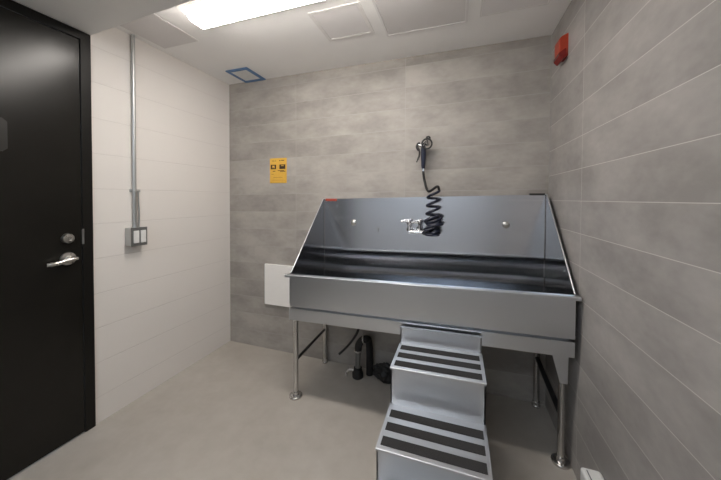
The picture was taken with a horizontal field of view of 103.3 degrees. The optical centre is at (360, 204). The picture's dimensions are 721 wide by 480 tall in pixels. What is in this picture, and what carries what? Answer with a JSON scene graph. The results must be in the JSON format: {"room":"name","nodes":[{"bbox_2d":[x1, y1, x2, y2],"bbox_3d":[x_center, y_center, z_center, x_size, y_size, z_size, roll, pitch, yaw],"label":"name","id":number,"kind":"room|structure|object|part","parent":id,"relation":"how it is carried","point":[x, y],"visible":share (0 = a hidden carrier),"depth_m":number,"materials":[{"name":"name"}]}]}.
{"room":"dog washing room","nodes":[
{"label":"dog washing room","id":0,"kind":"room"},
{"bbox_2d":[90,27,229,423],"bbox_3d":[-1.854,0.119,0.821,0.150,2.314,3.761,1,1,19],"label":"wall","id":1,"kind":"structure","parent":0,"point":[161,306],"depth_m":1.94,"materials":[{"name":"white tile"}]},
{"bbox_2d":[0,0,95,479],"bbox_3d":[-1.706,0.171,1.138,0.208,2.198,1.011,1,1,19],"label":"door","id":2,"kind":"structure","parent":1,"relation":"in","point":[47,331],"depth_m":1.41,"materials":[{"name":"black paint"}]},
{"bbox_3d":[-1.521,0.287,1.458,0.058,0.068,0.132,1,1,19],"label":"lever handle","id":3,"kind":"part","parent":2,"relation":"part of","materials":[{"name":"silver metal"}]},
{"bbox_3d":[-1.528,0.176,1.562,0.034,0.083,0.010,1,1,19],"label":"strike plate","id":4,"kind":"part","parent":2,"relation":"part of","materials":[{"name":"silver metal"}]},
{"bbox_2d":[125,34,146,246],"bbox_3d":[-1.409,-0.398,1.784,0.071,1.315,0.095,1,1,19],"label":"switch box","id":5,"kind":"object","parent":1,"relation":"attached to","point":[136,235],"visible":1,"depth_m":1.78,"materials":[{"name":"grey metal"}]},
{"bbox_3d":[-1.385,0.203,1.787,0.005,0.115,0.095,1,1,19],"label":"plate","id":6,"kind":"part","parent":5,"relation":"part of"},
{"bbox_2d":[7,341,576,479],"bbox_3d":[-0.588,1.348,0.493,2.785,0.120,3.911,1,1,19],"label":"floor","id":7,"kind":"structure","parent":0,"point":[230,414],"depth_m":1.60,"materials":[{"name":"concrete"}]},
{"bbox_2d":[345,334,372,379],"bbox_3d":[-0.006,1.103,2.076,0.208,0.315,0.094,0,1,-9],"label":"drain pipe","id":8,"kind":"object","parent":7,"relation":"on","point":[357,373],"visible":0.99,"depth_m":2.07,"materials":[{"name":"black plastic"}]},
{"bbox_2d":[372,362,390,383],"bbox_3d":[0.191,1.193,2.028,0.236,0.137,0.130,1,1,19],"label":"bundle","id":9,"kind":"object","parent":7,"relation":"on","point":[381,371],"visible":0.62,"depth_m":2.00,"materials":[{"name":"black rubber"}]},
{"bbox_2d":[285,193,581,469],"bbox_3d":[0.337,0.599,1.783,1.574,1.337,0.545,1,1,19],"label":"tub","id":10,"kind":"object","parent":7,"relation":"on","point":[496,270],"visible":1,"depth_m":1.78,"materials":[{"name":"silver metal"}]},
{"bbox_3d":[-0.424,0.982,1.869,0.033,0.537,0.033,1,1,19],"label":"leg","id":11,"kind":"part","parent":10,"relation":"part of","materials":[{"name":"silver metal"}]},
{"bbox_3d":[-0.281,0.975,2.260,0.033,0.537,0.033,1,1,19],"label":"leg","id":12,"kind":"part","parent":10,"relation":"part of","materials":[{"name":"silver metal"}]},
{"bbox_2d":[338,329,359,354],"bbox_3d":[-0.079,0.896,2.080,0.172,0.434,0.021,1,1,17],"label":"hose","id":13,"kind":"object","parent":10,"relation":"hanging from","point":[357,331],"visible":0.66,"depth_m":2.07,"materials":[{"name":"black rubber"}]},
{"bbox_2d":[401,220,422,233],"bbox_3d":[0.369,0.154,1.964,0.177,0.095,0.072,1,1,19],"label":"tap","id":14,"kind":"object","parent":10,"relation":"attached to","point":[419,228],"visible":0.98,"depth_m":1.94,"materials":[{"name":"silver metal"}]},
{"bbox_3d":[0.312,0.146,1.962,0.071,0.079,0.033,1,1,19],"label":"handle","id":15,"kind":"part","parent":14,"relation":"part of","materials":[{"name":"silver metal"}]},
{"bbox_3d":[0.382,0.147,1.939,0.071,0.079,0.033,1,1,19],"label":"handle","id":16,"kind":"part","parent":14,"relation":"part of","materials":[{"name":"silver metal"}]},
{"bbox_3d":[0.272,0.679,1.563,1.509,0.107,0.032,1,1,19],"label":"frame rail","id":17,"kind":"part","parent":10,"relation":"part of","materials":[{"name":"silver metal"}]},
{"bbox_3d":[0.275,0.532,1.555,1.497,0.223,0.040,1,1,19],"label":"panel","id":18,"kind":"part","parent":10,"relation":"part of","materials":[{"name":"silver metal"}]},
{"bbox_3d":[1.106,0.973,1.791,0.033,0.571,0.033,1,1,19],"label":"leg","id":19,"kind":"part","parent":10,"relation":"part of","materials":[{"name":"silver metal"}]},
{"bbox_3d":[0.991,0.980,1.405,0.033,0.571,0.033,1,1,19],"label":"leg","id":20,"kind":"part","parent":10,"relation":"part of","materials":[{"name":"silver metal"}]},
{"bbox_2d":[375,326,492,479],"bbox_3d":[0.289,0.969,1.135,0.407,0.621,0.742,1,1,19],"label":"step stool","id":21,"kind":"object","parent":7,"relation":"on","point":[434,426],"visible":1,"depth_m":1.21,"materials":[{"name":"silver metal"}]},
{"bbox_3d":[0.103,0.972,1.203,0.006,0.611,0.732,1,1,19],"label":"panel","id":22,"kind":"part","parent":21,"relation":"part of","materials":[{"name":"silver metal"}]},
{"bbox_3d":[0.479,0.972,1.076,0.006,0.620,0.732,1,1,19],"label":"panel","id":23,"kind":"part","parent":21,"relation":"part of","materials":[{"name":"silver metal"}]},
{"bbox_2d":[115,0,571,84],"bbox_3d":[-0.577,-1.085,0.446,2.785,0.120,3.911,1,1,19],"label":"ceiling","id":24,"kind":"structure","parent":0,"point":[287,42],"depth_m":1.82,"materials":[{"name":"paint"}]},
{"bbox_2d":[13,0,191,34],"bbox_3d":[-0.742,-0.960,-0.037,2.485,0.114,2.586,1,1,19],"label":"soffit","id":25,"kind":"structure","parent":24,"relation":"attached to","point":[91,17],"depth_m":1.37,"materials":[{"name":"paint"}]},
{"bbox_2d":[120,14,197,48],"bbox_3d":[-1.234,-1.051,1.742,0.300,0.005,0.304,1,1,19],"label":"access panel","id":26,"kind":"object","parent":24,"relation":"attached to","point":[153,28],"depth_m":1.73,"materials":[{"name":"grey paint"}]},
{"bbox_2d":[225,67,265,82],"bbox_3d":[-0.941,-1.059,2.349,0.206,0.010,0.233,1,1,19],"label":"ceiling vent","id":27,"kind":"object","parent":24,"relation":"in","point":[245,74],"visible":1,"depth_m":2.34,"materials":[{"name":"blue metal"}]},
{"bbox_2d":[231,70,259,80],"bbox_3d":[-0.941,-1.060,2.349,0.166,0.007,0.193,1,1,19],"label":"grille","id":28,"kind":"object","parent":27,"relation":"attached to","point":[244,75],"depth_m":2.34,"materials":[{"name":"white metal"}]},
{"bbox_2d":[177,0,322,28],"bbox_3d":[-0.307,-1.002,1.344,1.275,0.078,0.201,1,1,19],"label":"ceiling light","id":29,"kind":"object","parent":24,"relation":"attached to","point":[205,14],"visible":0.96,"depth_m":1.43,"materials":[{"name":"plastic"}]},
{"bbox_2d":[307,2,374,40],"bbox_3d":[-0.102,-1.045,1.653,0.302,0.003,0.291,1,1,19],"label":"access panel","id":30,"kind":"object","parent":24,"relation":"attached to","point":[343,21],"visible":1,"depth_m":1.63,"materials":[{"name":"paint"}]},
{"bbox_2d":[372,0,468,36],"bbox_3d":[0.316,-1.040,1.488,0.469,0.004,0.457,1,1,19],"label":"ceiling vent","id":31,"kind":"object","parent":24,"relation":"in","point":[399,17],"visible":1,"depth_m":1.56,"materials":[{"name":"metal"}]},
{"bbox_2d":[480,0,550,16],"bbox_3d":[0.769,-1.036,1.385,0.332,0.003,0.312,1,1,19],"label":"access panel","id":32,"kind":"object","parent":24,"relation":"attached to","point":[490,7],"visible":1,"depth_m":1.49,"materials":[{"name":"paint"}]},
{"bbox_2d":[229,35,551,404],"bbox_3d":[0.021,0.100,2.250,2.785,2.314,0.150,1,1,19],"label":"wall","id":33,"kind":"structure","parent":0,"point":[355,131],"depth_m":2.13,"materials":[{"name":"tile"}]},
{"bbox_2d":[270,158,286,182],"bbox_3d":[-0.693,-0.282,2.404,0.164,0.209,0.005,1,1,19],"label":"notice sign","id":34,"kind":"object","parent":33,"relation":"attached to","point":[278,166],"visible":1,"depth_m":2.40,"materials":[{"name":"yellow paper"}]},
{"bbox_2d":[265,264,292,306],"bbox_3d":[-0.647,0.686,2.398,0.368,0.345,0.018,1,1,19],"label":"wall panel","id":35,"kind":"object","parent":33,"relation":"attached to","point":[277,286],"visible":0.56,"depth_m":2.41,"materials":[{"name":"white plastic"}]},
{"bbox_2d":[421,136,432,149],"bbox_3d":[0.461,-0.425,1.962,0.077,0.110,0.096,1,1,19],"label":"wall hook","id":36,"kind":"object","parent":33,"relation":"attached to","point":[427,137],"visible":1,"depth_m":1.93,"materials":[{"name":"silver metal"}]},
{"bbox_2d":[416,140,443,236],"bbox_3d":[0.455,-0.110,1.904,0.205,0.651,0.104,1,1,38],"label":"hose","id":37,"kind":"object","parent":36,"relation":"hanging from","point":[431,223],"visible":0.94,"depth_m":1.88,"materials":[{"name":"black rubber"}]},
{"bbox_2d":[545,0,720,479],"bbox_3d":[0.641,0.147,-0.024,0.150,2.314,3.761,1,1,19],"label":"wall","id":38,"kind":"structure","parent":0,"point":[635,158],"depth_m":0.88,"materials":[{"name":"tile"}]},
{"bbox_2d":[554,33,568,65],"bbox_3d":[1.079,-0.830,1.533,0.047,0.136,0.092,1,1,19],"label":"fire alarm","id":39,"kind":"object","parent":38,"relation":"attached to","point":[561,47],"visible":1,"depth_m":1.50,"materials":[{"name":"red plastic"}]},
{"bbox_2d":[580,467,603,479],"bbox_3d":[0.865,1.141,1.013,0.070,0.207,0.235,1,1,19],"label":"wall box","id":40,"kind":"object","parent":38,"relation":"attached to","point":[585,474],"visible":1,"depth_m":1.10,"materials":[{"name":"white plastic"}]}
]}

